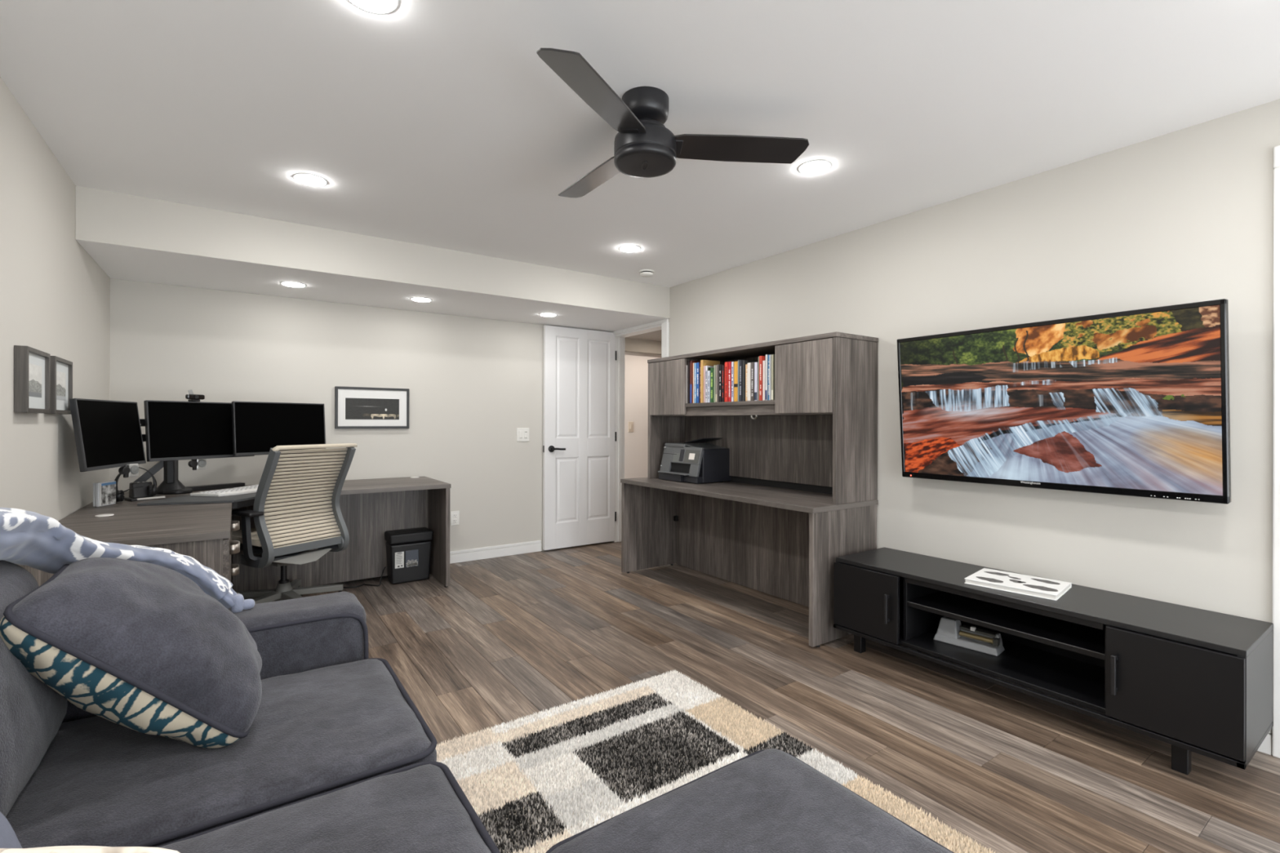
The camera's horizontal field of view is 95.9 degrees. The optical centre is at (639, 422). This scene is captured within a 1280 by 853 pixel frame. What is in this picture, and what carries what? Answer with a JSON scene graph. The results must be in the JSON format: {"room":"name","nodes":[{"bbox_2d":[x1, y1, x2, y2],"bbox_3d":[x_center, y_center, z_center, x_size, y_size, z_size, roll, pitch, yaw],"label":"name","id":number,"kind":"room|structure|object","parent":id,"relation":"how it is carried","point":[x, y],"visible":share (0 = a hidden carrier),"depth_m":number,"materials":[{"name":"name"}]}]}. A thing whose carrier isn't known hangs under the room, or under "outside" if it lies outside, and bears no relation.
{"room":"leisure room","nodes":[
{"label":"leisure room","id":0,"kind":"room"},
{"bbox_2d":[0,76,110,561],"bbox_3d":[-1.371,0.021,0.754,0.100,2.312,6.905,0,0,-35],"label":"wall","id":1,"kind":"structure","parent":0,"point":[55,298],"depth_m":2.31,"materials":[{"name":"grey paint"}]},
{"bbox_2d":[13,345,50,413],"bbox_3d":[-2.262,-0.152,2.150,0.034,0.235,0.300,0,0,-35],"label":"framed print","id":2,"kind":"object","parent":1,"relation":"attached to","point":[32,366],"visible":1,"depth_m":2.11,"materials":[{"name":"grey wood"}]},
{"bbox_2d":[28,363,41,397],"bbox_3d":[-2.257,-0.154,2.154,0.001,0.120,0.170,0,0,-35],"label":"print","id":3,"kind":"object","parent":2,"relation":"attached to","point":[34,371],"depth_m":2.15},
{"bbox_2d":[44,355,72,414],"bbox_3d":[-2.479,-0.152,2.461,0.034,0.235,0.300,0,0,-35],"label":"framed print","id":4,"kind":"object","parent":1,"relation":"attached to","point":[61,369],"visible":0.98,"depth_m":2.46,"materials":[{"name":"paper"}]},
{"bbox_2d":[56,370,66,400],"bbox_3d":[-2.474,-0.154,2.465,0.001,0.120,0.170,0,0,-35],"label":"print","id":5,"kind":"object","parent":4,"relation":"attached to","point":[60,376],"depth_m":2.46},
{"bbox_2d":[109,278,598,578],"bbox_3d":[-1.741,0.020,4.644,3.743,2.312,0.100,0,0,-35],"label":"wall","id":6,"kind":"structure","parent":0,"point":[471,382],"depth_m":4.37,"materials":[{"name":"grey paint"}]},
{"bbox_2d":[334,386,408,428],"bbox_3d":[-2.022,-0.106,4.372,0.516,0.310,0.024,0,0,-35],"label":"framed photo","id":7,"kind":"object","parent":6,"relation":"attached to","point":[355,407],"visible":1,"depth_m":4.36,"materials":[{"name":"black"}]},
{"bbox_2d":[345,397,399,419],"bbox_3d":[-2.020,-0.099,4.365,0.375,0.159,0.001,0,0,-35],"label":"print","id":8,"kind":"object","parent":7,"relation":"attached to","point":[355,408],"depth_m":4.36},
{"bbox_2d":[231,540,541,588],"bbox_3d":[-2.061,1.106,4.354,2.864,0.098,0.013,0,0,-35],"label":"baseboard","id":9,"kind":"structure","parent":6,"relation":"attached to","point":[510,550],"depth_m":4.92,"materials":[{"name":"white"}]},
{"bbox_2d":[450,511,459,525],"bbox_3d":[-1.518,0.789,4.734,0.070,0.116,0.009,0,0,-35],"label":"wall outlet","id":10,"kind":"object","parent":6,"relation":"attached to","point":[455,515],"visible":1,"depth_m":4.73,"materials":[{"name":"white plastic"}]},
{"bbox_2d":[516,427,528,441],"bbox_3d":[-1.027,0.110,5.073,0.116,0.118,0.012,0,0,-35],"label":"light switch","id":11,"kind":"object","parent":6,"relation":"attached to","point":[522,433],"visible":1,"depth_m":5.07,"materials":[{"name":"white plastic"}]},
{"bbox_2d":[542,324,617,550],"bbox_3d":[-0.534,0.141,5.341,0.757,2.008,0.098,0,0,-35],"label":"door","id":12,"kind":"structure","parent":6,"relation":"in","point":[580,433],"depth_m":5.33,"materials":[{"name":"white"}]},
{"bbox_2d":[75,185,670,332],"bbox_3d":[-1.496,-1.011,4.189,3.619,0.270,0.924,0,0,-35],"label":"soffit","id":13,"kind":"structure","parent":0,"point":[131,237],"depth_m":3.57,"materials":[{"name":"grey paint"}]},
{"bbox_2d":[280,281,306,287],"bbox_3d":[-2.203,-0.872,3.668,0.144,0.012,0.144,0,0,-35],"label":"recessed light","id":14,"kind":"object","parent":13,"relation":"in","point":[294,284],"visible":1,"depth_m":3.64,"materials":[{"name":"white"}]},
{"bbox_2d":[410,297,431,302],"bbox_3d":[-1.561,-0.870,4.116,0.144,0.012,0.144,0,0,-35],"label":"recessed light","id":15,"kind":"object","parent":13,"relation":"in","point":[415,299],"visible":1,"depth_m":4.09,"materials":[{"name":"white"}]},
{"bbox_2d":[539,312,556,316],"bbox_3d":[-0.746,-0.868,4.684,0.144,0.012,0.144,0,0,-35],"label":"recessed light","id":16,"kind":"object","parent":13,"relation":"in","point":[545,314],"visible":1,"depth_m":4.65,"materials":[{"name":"white"}]},
{"bbox_2d":[0,0,1279,287],"bbox_3d":[0.166,-1.182,1.823,3.839,0.100,6.905,0,0,-35],"label":"ceiling","id":17,"kind":"structure","parent":0,"point":[436,123],"depth_m":2.02,"materials":[{"name":"white paint"}]},
{"bbox_2d":[293,173,328,186],"bbox_3d":[-1.542,-1.130,2.702,0.144,0.012,0.144,0,0,-35],"label":"recessed light","id":18,"kind":"object","parent":17,"relation":"in","point":[304,178],"visible":1,"depth_m":2.68,"materials":[{"name":"white"}]},
{"bbox_2d":[347,0,399,13],"bbox_3d":[-0.716,-1.128,1.529,0.144,0.012,0.144,0,0,-35],"label":"recessed light","id":19,"kind":"object","parent":17,"relation":"in","point":[378,6],"visible":1,"depth_m":1.56,"materials":[{"name":"white"}]},
{"bbox_2d":[618,244,640,252],"bbox_3d":[-0.067,-1.126,3.762,0.144,0.012,0.144,0,0,-35],"label":"recessed light","id":20,"kind":"object","parent":17,"relation":"in","point":[628,248],"visible":1,"depth_m":3.74,"materials":[{"name":"white"}]},
{"bbox_2d":[639,269,653,277],"bbox_3d":[0.050,-1.114,4.327,0.112,0.036,0.112,0,0,-35],"label":"smoke detector","id":21,"kind":"object","parent":17,"relation":"attached to","point":[643,273],"visible":1,"depth_m":4.29,"materials":[{"name":"white plastic"}]},
{"bbox_2d":[536,47,808,197],"bbox_3d":[-0.057,-1.016,2.122,1.026,0.232,0.913,0,0,-35],"label":"ceiling fan","id":22,"kind":"object","parent":17,"relation":"hanging from","point":[644,148],"visible":1,"depth_m":1.97,"materials":[{"name":"black"}]},
{"bbox_2d":[797,159,831,173],"bbox_3d":[0.773,-1.124,2.555,0.144,0.012,0.144,0,0,-35],"label":"recessed light","id":23,"kind":"object","parent":17,"relation":"in","point":[813,166],"visible":1,"depth_m":2.54,"materials":[{"name":"white"}]},
{"bbox_2d":[624,351,661,478],"bbox_3d":[0.784,0.022,5.606,1.900,2.320,2.500,0,0,-35],"label":"wall","id":24,"kind":"structure","parent":0,"point":[636,365],"depth_m":6.43,"materials":[{"name":"beige paint"}]},
{"bbox_2d":[627,421,633,431],"bbox_3d":[-0.100,0.052,6.384,0.070,0.115,0.012,0,0,-35],"label":"light switch","id":25,"kind":"object","parent":24,"relation":"attached to","point":[630,428],"visible":1,"depth_m":6.38,"materials":[{"name":"beige"}]},
{"bbox_2d":[624,337,661,355],"bbox_3d":[0.128,-0.855,6.550,1.900,0.170,0.200,0,0,-35],"label":"wall","id":26,"kind":"structure","parent":0,"point":[631,345],"depth_m":6.36,"materials":[{"name":"beige"}]},
{"bbox_2d":[625,329,661,342],"bbox_3d":[0.867,-0.951,5.662,1.704,0.093,2.500,0,0,-35],"label":"ceiling","id":27,"kind":"structure","parent":0,"point":[655,335],"depth_m":6.13,"materials":[{"name":"beige"}]},
{"bbox_2d":[244,541,1279,852],"bbox_3d":[0.382,1.201,2.798,5.319,0.080,8.250,0,0,-35],"label":"floor","id":28,"kind":"structure","parent":0,"point":[511,637],"depth_m":2.45,"materials":[{"name":"brown"}]},
{"bbox_2d":[16,475,451,593],"bbox_3d":[-1.922,0.791,3.263,1.861,0.729,1.952,0,0,-35],"label":"desk","id":29,"kind":"object","parent":28,"relation":"on","point":[369,508],"visible":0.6,"depth_m":3.81,"materials":[{"name":"laminate"}]},
{"bbox_2d":[93,480,111,506],"bbox_3d":[-2.765,0.368,2.972,0.015,0.120,0.124,0,0,-11],"label":"case","id":30,"kind":"object","parent":29,"relation":"on","point":[94,484],"visible":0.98,"depth_m":2.91,"materials":[{"name":"grey"}]},
{"bbox_2d":[95,480,115,506],"bbox_3d":[-2.745,0.368,2.966,0.015,0.120,0.124,0,0,-11],"label":"case","id":31,"kind":"object","parent":29,"relation":"on","point":[105,492],"visible":1,"depth_m":2.95,"materials":[{"name":"grey"}]},
{"bbox_2d":[124,481,164,501],"bbox_3d":[-2.745,0.380,3.197,0.116,0.096,0.150,0,0,33],"label":"dock","id":32,"kind":"object","parent":29,"relation":"on","point":[138,494],"visible":0.91,"depth_m":3.17,"materials":[{"name":"black plastic"}]},
{"bbox_2d":[114,466,157,502],"bbox_3d":[-2.739,0.336,3.137,0.084,0.181,0.182,0,0,37],"label":"headset","id":33,"kind":"object","parent":32,"relation":"on","point":[152,490],"visible":0.91,"depth_m":3.15,"materials":[{"name":"black plastic"}]},
{"bbox_2d":[115,490,121,502],"bbox_3d":[-2.793,0.396,3.084,0.062,0.062,0.026,0,0,37],"label":"ear cup","id":34,"kind":"object","parent":33,"relation":"on","point":[118,493],"depth_m":3.07,"materials":[{"name":"black plastic"}]},
{"bbox_2d":[146,484,152,495],"bbox_3d":[-2.712,0.378,3.192,0.061,0.062,0.018,0,0,37],"label":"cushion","id":35,"kind":"object","parent":33,"relation":"on","point":[149,488],"depth_m":3.18,"materials":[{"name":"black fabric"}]},
{"bbox_2d":[151,484,157,495],"bbox_3d":[-2.703,0.378,3.204,0.062,0.062,0.026,0,0,37],"label":"ear cup","id":36,"kind":"object","parent":33,"relation":"on","point":[153,487],"depth_m":3.19,"materials":[{"name":"black plastic"}]},
{"bbox_2d":[133,418,244,494],"bbox_3d":[-2.707,0.196,3.331,0.561,0.466,0.989,0,0,20],"label":"monitor stand","id":37,"kind":"object","parent":29,"relation":"on","point":[171,485],"visible":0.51,"depth_m":3.46,"materials":[{"name":"black plastic"}]},
{"bbox_2d":[69,398,146,471],"bbox_3d":[-2.565,0.058,2.780,0.090,0.325,0.530,0,0,-18],"label":"monitor","id":38,"kind":"object","parent":37,"relation":"attached to","point":[108,434],"visible":1,"depth_m":2.73,"materials":[{"name":"grey"}]},
{"bbox_2d":[118,463,138,477],"bbox_3d":[-2.540,0.242,2.867,0.038,0.066,0.084,0,0,5],"label":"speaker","id":39,"kind":"object","parent":38,"relation":"attached to","point":[130,469],"visible":1,"depth_m":2.86},
{"bbox_2d":[143,400,254,462],"bbox_3d":[-2.511,0.048,3.303,0.083,0.326,0.550,0,0,23],"label":"monitor","id":40,"kind":"object","parent":37,"relation":"attached to","point":[175,430],"visible":0.81,"depth_m":3.21,"materials":[{"name":"grey"}]},
{"bbox_2d":[185,389,204,401],"bbox_3d":[-2.522,-0.135,3.265,0.046,0.098,0.092,0,0,23],"label":"webcam","id":41,"kind":"object","parent":40,"relation":"attached to","point":[191,397],"visible":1,"depth_m":3.25,"materials":[{"name":"black"}]},
{"bbox_2d":[187,458,206,470],"bbox_3d":[-2.514,0.239,3.276,0.038,0.066,0.084,0,0,23],"label":"speaker","id":42,"kind":"object","parent":40,"relation":"attached to","point":[200,464],"visible":0.95,"depth_m":3.27},
{"bbox_2d":[231,400,325,456],"bbox_3d":[-2.259,0.039,3.623,0.079,0.323,0.540,0,0,32],"label":"monitor","id":43,"kind":"object","parent":37,"relation":"attached to","point":[258,427],"visible":0.85,"depth_m":3.57,"materials":[{"name":"grey"}]},
{"bbox_2d":[137,493,256,508],"bbox_3d":[-2.308,0.441,3.316,0.524,0.046,0.898,0,0,42],"label":"platform","id":44,"kind":"object","parent":29,"relation":"attached to","point":[246,500],"visible":0.42,"depth_m":3.11,"materials":[{"name":"grey"}]},
{"bbox_2d":[190,484,258,497],"bbox_3d":[-2.373,0.406,3.454,0.238,0.022,0.470,0,0,10],"label":"keyboard","id":45,"kind":"object","parent":44,"relation":"on","point":[248,489],"visible":0.76,"depth_m":3.30,"materials":[{"name":"white plastic"}]},
{"bbox_2d":[0,560,500,852],"bbox_3d":[-0.822,0.706,0.950,0.988,0.904,1.678,0,0,-35],"label":"sofa","id":46,"kind":"object","parent":28,"relation":"on","point":[336,755],"visible":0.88,"depth_m":1.10,"materials":[{"name":"grey"}]},
{"bbox_2d":[0,812,22,848],"bbox_3d":[-0.824,0.558,0.644,0.166,0.269,0.305,0,0,-31],"label":"throw pillow","id":47,"kind":"object","parent":46,"relation":"on","point":[8,838],"visible":0.82,"depth_m":0.73,"materials":[{"name":"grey fabric"}]},
{"bbox_2d":[0,560,67,817],"bbox_3d":[-1.252,0.492,1.032,0.278,0.478,0.606,0,0,-35],"label":"cushion","id":48,"kind":"object","parent":46,"relation":"on","point":[33,717],"depth_m":1.04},
{"bbox_2d":[0,845,179,852],"bbox_3d":[-0.623,0.593,0.543,0.422,0.403,0.116,0,0,-1],"label":"throw pillow","id":49,"kind":"object","parent":46,"relation":"on","point":[64,849],"visible":1,"depth_m":0.54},
{"bbox_2d":[0,507,254,613],"bbox_3d":[-1.227,0.346,1.105,0.328,0.388,1.109,0,0,-4],"label":"throw blanket","id":50,"kind":"object","parent":46,"relation":"on","point":[33,540],"visible":0.81,"depth_m":1.29,"materials":[{"name":"blue fabric"}]},
{"bbox_2d":[0,557,262,749],"bbox_3d":[-1.064,0.484,1.259,0.401,0.383,0.459,0,0,-33],"label":"throw pillow","id":51,"kind":"object","parent":46,"relation":"on","point":[140,646],"visible":1,"depth_m":1.11,"materials":[{"name":"fabric"}]},
{"bbox_2d":[5,658,436,848],"bbox_3d":[-0.912,0.761,1.271,0.768,0.202,0.617,0,0,-35],"label":"seat cushion","id":52,"kind":"object","parent":46,"relation":"on","point":[318,726],"depth_m":1.15,"materials":[{"name":"fabric"}]},
{"bbox_2d":[160,764,491,852],"bbox_3d":[-0.555,0.760,0.751,0.759,0.203,0.614,0,0,-35],"label":"seat cushion","id":53,"kind":"object","parent":46,"relation":"on","point":[414,808],"depth_m":0.97,"materials":[{"name":"fabric"}]},
{"bbox_2d":[231,443,357,604],"bbox_3d":[-2.121,0.641,3.454,0.696,1.028,0.642,0,0,28],"label":"office chair","id":54,"kind":"object","parent":28,"relation":"on","point":[296,510],"visible":0.88,"depth_m":3.32,"materials":[{"name":"grey"}]},
{"bbox_2d":[364,527,432,586],"bbox_3d":[-1.747,0.974,4.174,0.440,0.364,0.192,0,0,-35],"label":"paper shredder","id":55,"kind":"object","parent":28,"relation":"on","point":[408,551],"visible":1,"depth_m":4.14,"materials":[{"name":"black plastic"}]},
{"bbox_2d":[395,552,402,567],"bbox_3d":[-1.709,0.978,4.096,0.043,0.103,0.001,0,0,-35],"label":"print","id":56,"kind":"object","parent":55,"relation":"attached to","point":[398,555],"depth_m":4.09,"materials":[{"name":"grey"}]},
{"bbox_2d":[435,670,995,852],"bbox_3d":[0.127,1.147,1.392,1.515,0.026,2.046,0,0,-35],"label":"area rug","id":57,"kind":"object","parent":28,"relation":"on","point":[535,782],"visible":0.64,"depth_m":1.95,"materials":[{"name":"beige carpet"}]},
{"bbox_2d":[546,748,953,852],"bbox_3d":[0.243,0.925,0.895,0.613,0.444,0.652,0,0,-35],"label":"ottoman","id":58,"kind":"object","parent":57,"relation":"on","point":[770,800],"visible":1,"depth_m":1.03,"materials":[{"name":"grey"}]},
{"bbox_2d":[620,477,878,647],"bbox_3d":[0.598,0.799,3.837,0.566,0.724,1.802,0,0,-35],"label":"desk","id":59,"kind":"object","parent":28,"relation":"on","point":[784,544],"visible":0.79,"depth_m":3.90,"materials":[{"name":"laminate"}]},
{"bbox_2d":[657,437,730,484],"bbox_3d":[0.422,0.274,4.319,0.425,0.317,0.440,0,0,-35],"label":"printer","id":60,"kind":"object","parent":59,"relation":"on","point":[693,461],"visible":0.97,"depth_m":4.18,"materials":[{"name":"black plastic"}]},
{"bbox_2d":[657,471,689,475],"bbox_3d":[0.277,0.375,4.256,0.115,0.010,0.335,0,0,-35],"label":"tray","id":61,"kind":"object","parent":60,"relation":"on","point":[660,473],"depth_m":4.24,"materials":[{"name":"grey"}]},
{"bbox_2d":[684,437,722,443],"bbox_3d":[0.480,0.138,4.311,0.220,0.043,0.217,0,0,-35],"label":"paper tray","id":62,"kind":"object","parent":60,"relation":"on","point":[701,440],"depth_m":4.28,"materials":[{"name":"black"}]},
{"bbox_2d":[647,331,878,504],"bbox_3d":[0.701,-0.021,3.856,0.378,0.915,1.716,0,0,-35],"label":"hutch","id":63,"kind":"object","parent":59,"relation":"on","point":[819,432],"visible":0.93,"depth_m":3.53,"materials":[{"name":"laminate"}]},
{"bbox_2d":[687,360,700,403],"bbox_3d":[0.410,-0.285,4.132,0.162,0.305,0.019,0,0,-35],"label":"book","id":64,"kind":"object","parent":63,"relation":"on","point":[688,361],"visible":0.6,"depth_m":4.08,"materials":[{"name":"grey paper"}]},
{"bbox_2d":[693,363,694,403],"bbox_3d":[0.443,-0.272,4.082,0.168,0.280,0.009,0,0,-35],"label":"book","id":65,"kind":"object","parent":63,"relation":"on","point":[693,363],"visible":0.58,"depth_m":4.03,"materials":[{"name":"white paper"}]},
{"bbox_2d":[689,360,700,403],"bbox_3d":[0.430,-0.282,4.119,0.175,0.300,0.020,0,0,-35],"label":"book","id":66,"kind":"object","parent":63,"relation":"on","point":[691,362],"visible":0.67,"depth_m":4.07,"materials":[{"name":"red paper"}]},
{"bbox_2d":[694,363,696,403],"bbox_3d":[0.447,-0.272,4.068,0.151,0.280,0.014,0,0,-35],"label":"book","id":67,"kind":"object","parent":63,"relation":"on","point":[695,363],"visible":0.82,"depth_m":4.02,"materials":[{"name":"blue paper"}]},
{"bbox_2d":[696,362,699,403],"bbox_3d":[0.467,-0.273,4.056,0.163,0.282,0.025,0,0,-35],"label":"book","id":68,"kind":"object","parent":63,"relation":"on","point":[697,363],"visible":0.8,"depth_m":4.01,"materials":[{"name":"blue paper"}]},
{"bbox_2d":[703,365,705,402],"bbox_3d":[0.508,-0.258,3.996,0.168,0.252,0.012,0,0,-35],"label":"book","id":69,"kind":"object","parent":63,"relation":"on","point":[704,366],"visible":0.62,"depth_m":3.95,"materials":[{"name":"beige paper"}]},
{"bbox_2d":[707,370,710,402],"bbox_3d":[0.535,-0.240,3.954,0.175,0.215,0.022,0,0,-35],"label":"book","id":70,"kind":"object","parent":63,"relation":"on","point":[708,371],"visible":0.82,"depth_m":3.90,"materials":[{"name":"white paper"}]},
{"bbox_2d":[705,365,714,402],"bbox_3d":[0.514,-0.258,3.978,0.151,0.252,0.019,0,0,-35],"label":"book","id":71,"kind":"object","parent":63,"relation":"on","point":[706,366],"visible":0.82,"depth_m":3.93,"materials":[{"name":"white paper"}]},
{"bbox_2d":[700,360,719,402],"bbox_3d":[0.488,-0.280,4.007,0.156,0.295,0.026,0,0,-35],"label":"book","id":72,"kind":"object","parent":63,"relation":"on","point":[703,362],"visible":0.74,"depth_m":3.96,"materials":[{"name":"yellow paper"}]},
{"bbox_2d":[710,368,714,402],"bbox_3d":[0.547,-0.248,3.929,0.157,0.232,0.027,0,0,-35],"label":"book","id":73,"kind":"object","parent":63,"relation":"on","point":[712,370],"visible":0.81,"depth_m":3.88,"materials":[{"name":"green paper"}]},
{"bbox_2d":[714,364,715,402],"bbox_3d":[0.568,-0.257,3.917,0.168,0.250,0.010,0,0,-35],"label":"book","id":74,"kind":"object","parent":63,"relation":"on","point":[714,365],"visible":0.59,"depth_m":3.87,"materials":[{"name":"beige paper"}]},
{"bbox_2d":[716,364,721,402],"bbox_3d":[0.583,-0.257,3.877,0.162,0.250,0.017,0,0,-35],"label":"book","id":75,"kind":"object","parent":63,"relation":"on","point":[718,365],"visible":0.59,"depth_m":3.83,"materials":[{"name":"grey paper"}]},
{"bbox_2d":[719,365,721,402],"bbox_3d":[0.601,-0.254,3.867,0.175,0.243,0.017,0,0,-35],"label":"book","id":76,"kind":"object","parent":63,"relation":"on","point":[720,366],"visible":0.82,"depth_m":3.81,"materials":[{"name":"black paper"}]},
{"bbox_2d":[721,364,724,401],"bbox_3d":[0.609,-0.254,3.847,0.157,0.243,0.020,0,0,-35],"label":"book","id":77,"kind":"object","parent":63,"relation":"on","point":[722,366],"visible":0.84,"depth_m":3.80,"materials":[{"name":"black paper"}]},
{"bbox_2d":[724,361,728,401],"bbox_3d":[0.623,-0.262,3.807,0.151,0.260,0.028,0,0,-35],"label":"book","id":78,"kind":"object","parent":63,"relation":"on","point":[726,362],"visible":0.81,"depth_m":3.76,"materials":[{"name":"red paper"}]},
{"bbox_2d":[728,361,731,401],"bbox_3d":[0.647,-0.262,3.791,0.163,0.260,0.023,0,0,-35],"label":"book","id":79,"kind":"object","parent":63,"relation":"on","point":[729,362],"visible":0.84,"depth_m":3.74,"materials":[{"name":"red paper"}]},
{"bbox_2d":[684,400,774,407],"bbox_3d":[0.701,-0.119,3.843,0.343,0.025,0.853,0,0,-35],"label":"shelf","id":80,"kind":"object","parent":63,"relation":"attached to","point":[764,403],"depth_m":3.68,"materials":[{"name":"laminate"}]},
{"bbox_2d":[731,361,733,401],"bbox_3d":[0.668,-0.261,3.779,0.175,0.258,0.017,0,0,-35],"label":"book","id":81,"kind":"object","parent":63,"relation":"on","point":[732,362],"visible":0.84,"depth_m":3.73,"materials":[{"name":"white paper"}]},
{"bbox_2d":[733,361,737,401],"bbox_3d":[0.682,-0.261,3.749,0.157,0.258,0.043,0,0,-35],"label":"book","id":82,"kind":"object","parent":63,"relation":"on","point":[735,363],"visible":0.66,"depth_m":3.71,"materials":[{"name":"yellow paper"}]},
{"bbox_2d":[737,360,739,401],"bbox_3d":[0.695,-0.263,3.721,0.168,0.262,0.011,0,0,-35],"label":"book","id":83,"kind":"object","parent":63,"relation":"on","point":[738,360],"visible":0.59,"depth_m":3.67,"materials":[{"name":"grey paper"}]},
{"bbox_2d":[745,364,747,400],"bbox_3d":[0.744,-0.248,3.677,0.175,0.232,0.025,0,0,-35],"label":"book","id":84,"kind":"object","parent":63,"relation":"on","point":[746,365],"visible":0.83,"depth_m":3.63,"materials":[{"name":"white paper"}]},
{"bbox_2d":[739,360,755,401],"bbox_3d":[0.699,-0.263,3.705,0.151,0.262,0.017,0,0,-35],"label":"book","id":85,"kind":"object","parent":63,"relation":"on","point":[740,361],"visible":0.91,"depth_m":3.66,"materials":[{"name":"grey paper"}]},
{"bbox_2d":[746,362,751,400],"bbox_3d":[0.742,-0.251,3.642,0.156,0.238,0.026,0,0,-35],"label":"book","id":86,"kind":"object","parent":63,"relation":"on","point":[748,371],"visible":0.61,"depth_m":3.60,"materials":[{"name":"white paper"}]},
{"bbox_2d":[742,360,758,400],"bbox_3d":[0.720,-0.260,3.693,0.162,0.257,0.022,0,0,-35],"label":"book","id":87,"kind":"object","parent":63,"relation":"on","point":[744,362],"visible":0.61,"depth_m":3.65,"materials":[{"name":"grey paper"}]},
{"bbox_2d":[751,362,754,400],"bbox_3d":[0.765,-0.252,3.627,0.169,0.240,0.022,0,0,-35],"label":"book","id":88,"kind":"object","parent":63,"relation":"on","point":[752,363],"visible":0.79,"depth_m":3.58,"materials":[{"name":"grey paper"}]},
{"bbox_2d":[754,362,758,400],"bbox_3d":[0.776,-0.251,3.603,0.151,0.238,0.023,0,0,-35],"label":"book","id":89,"kind":"object","parent":63,"relation":"on","point":[756,364],"visible":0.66,"depth_m":3.56,"materials":[{"name":"white paper"}]},
{"bbox_2d":[759,355,765,400],"bbox_3d":[0.806,-0.268,3.567,0.175,0.272,0.023,0,0,-35],"label":"book","id":90,"kind":"object","parent":63,"relation":"on","point":[762,358],"visible":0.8,"depth_m":3.52,"materials":[{"name":"red paper"}]},
{"bbox_2d":[762,360,765,399],"bbox_3d":[0.815,-0.253,3.546,0.156,0.242,0.017,0,0,-35],"label":"book","id":91,"kind":"object","parent":63,"relation":"on","point":[763,362],"visible":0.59,"depth_m":3.50,"materials":[{"name":"white paper"}]},
{"bbox_2d":[765,354,768,399],"bbox_3d":[0.832,-0.270,3.538,0.169,0.277,0.012,0,0,-35],"label":"book","id":92,"kind":"object","parent":63,"relation":"on","point":[766,354],"visible":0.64,"depth_m":3.49,"materials":[{"name":"white paper"}]},
{"bbox_2d":[767,354,770,399],"bbox_3d":[0.839,-0.268,3.520,0.151,0.274,0.021,0,0,-35],"label":"book","id":93,"kind":"object","parent":63,"relation":"on","point":[770,354],"visible":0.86,"depth_m":3.48,"materials":[{"name":"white paper"}]},
{"bbox_2d":[768,355,771,399],"bbox_3d":[0.844,-0.267,3.502,0.162,0.272,0.010,0,0,-35],"label":"book","id":94,"kind":"object","parent":63,"relation":"on","point":[770,356],"visible":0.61,"depth_m":3.46,"materials":[{"name":"white paper"}]},
{"bbox_2d":[771,354,774,399],"bbox_3d":[0.861,-0.267,3.495,0.175,0.272,0.017,0,0,-35],"label":"book","id":95,"kind":"object","parent":63,"relation":"on","point":[772,355],"visible":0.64,"depth_m":3.44,"materials":[{"name":"beige paper"}]},
{"bbox_2d":[833,546,1273,775],"bbox_3d":[1.590,0.932,2.480,0.482,0.464,1.477,0,0,-35],"label":"tv stand","id":96,"kind":"object","parent":28,"relation":"on","point":[1189,679],"visible":0.99,"depth_m":2.17,"materials":[{"name":"black"}]},
{"bbox_2d":[933,616,1004,656],"bbox_3d":[1.503,0.968,2.641,0.106,0.105,0.266,0,0,-43],"label":"hole punch","id":97,"kind":"object","parent":96,"relation":"on","point":[950,631],"visible":0.94,"depth_m":2.62,"materials":[{"name":"grey"}]},
{"bbox_2d":[906,591,1105,660],"bbox_3d":[1.622,0.849,2.498,0.389,0.022,0.750,0,0,-35],"label":"shelf","id":98,"kind":"object","parent":96,"relation":"attached to","point":[1066,635],"depth_m":2.42,"materials":[{"name":"black"}]},
{"bbox_2d":[964,568,1071,600],"bbox_3d":[1.614,0.688,2.468,0.264,0.022,0.330,0,0,-43],"label":"book","id":99,"kind":"object","parent":96,"relation":"on","point":[1038,587],"visible":1,"depth_m":2.43,"materials":[{"name":"white paper"}]},
{"bbox_2d":[976,571,1060,591],"bbox_3d":[1.613,0.677,2.459,0.205,0.001,0.302,0,0,-43],"label":"print","id":100,"kind":"object","parent":99,"relation":"on","point":[1015,580],"depth_m":2.45},
{"bbox_2d":[610,98,1279,755],"bbox_3d":[1.688,0.028,2.887,0.120,2.312,6.905,0,0,-35],"label":"wall","id":101,"kind":"structure","parent":0,"point":[1185,215],"depth_m":2.50,"materials":[{"name":"grey paint"}]},
{"bbox_2d":[612,318,669,542],"bbox_3d":[0.028,0.145,5.252,0.136,2.031,0.907,0,0,-35],"label":"trim","id":102,"kind":"structure","parent":101,"relation":"attached to","point":[664,326],"depth_m":5.57,"materials":[{"name":"white"}]},
{"bbox_2d":[1257,728,1271,755],"bbox_3d":[1.224,1.114,3.432,0.013,0.098,3.446,0,0,-35],"label":"baseboard","id":103,"kind":"structure","parent":101,"relation":"attached to","point":[1265,747],"depth_m":2.02,"materials":[{"name":"white"}]},
{"bbox_2d":[1271,145,1279,758],"bbox_3d":[2.500,0.103,1.602,0.018,2.126,1.008,0,0,-35],"label":"trim","id":104,"kind":"structure","parent":101,"relation":"attached to","point":[1276,312],"depth_m":2.00,"materials":[{"name":"white"}]},
{"bbox_3d":[1.792,-0.026,2.579,0.060,0.380,0.580,0,0,-35],"label":"wall bracket","id":105,"kind":"object","parent":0,"visible":0},
{"bbox_2d":[897,298,1231,504],"bbox_3d":[1.731,-0.072,2.537,0.116,0.722,1.220,0,0,-35],"label":"television","id":106,"kind":"object","parent":105,"relation":"attached to","point":[1135,402],"visible":1,"depth_m":2.37,"materials":[{"name":"glass"}]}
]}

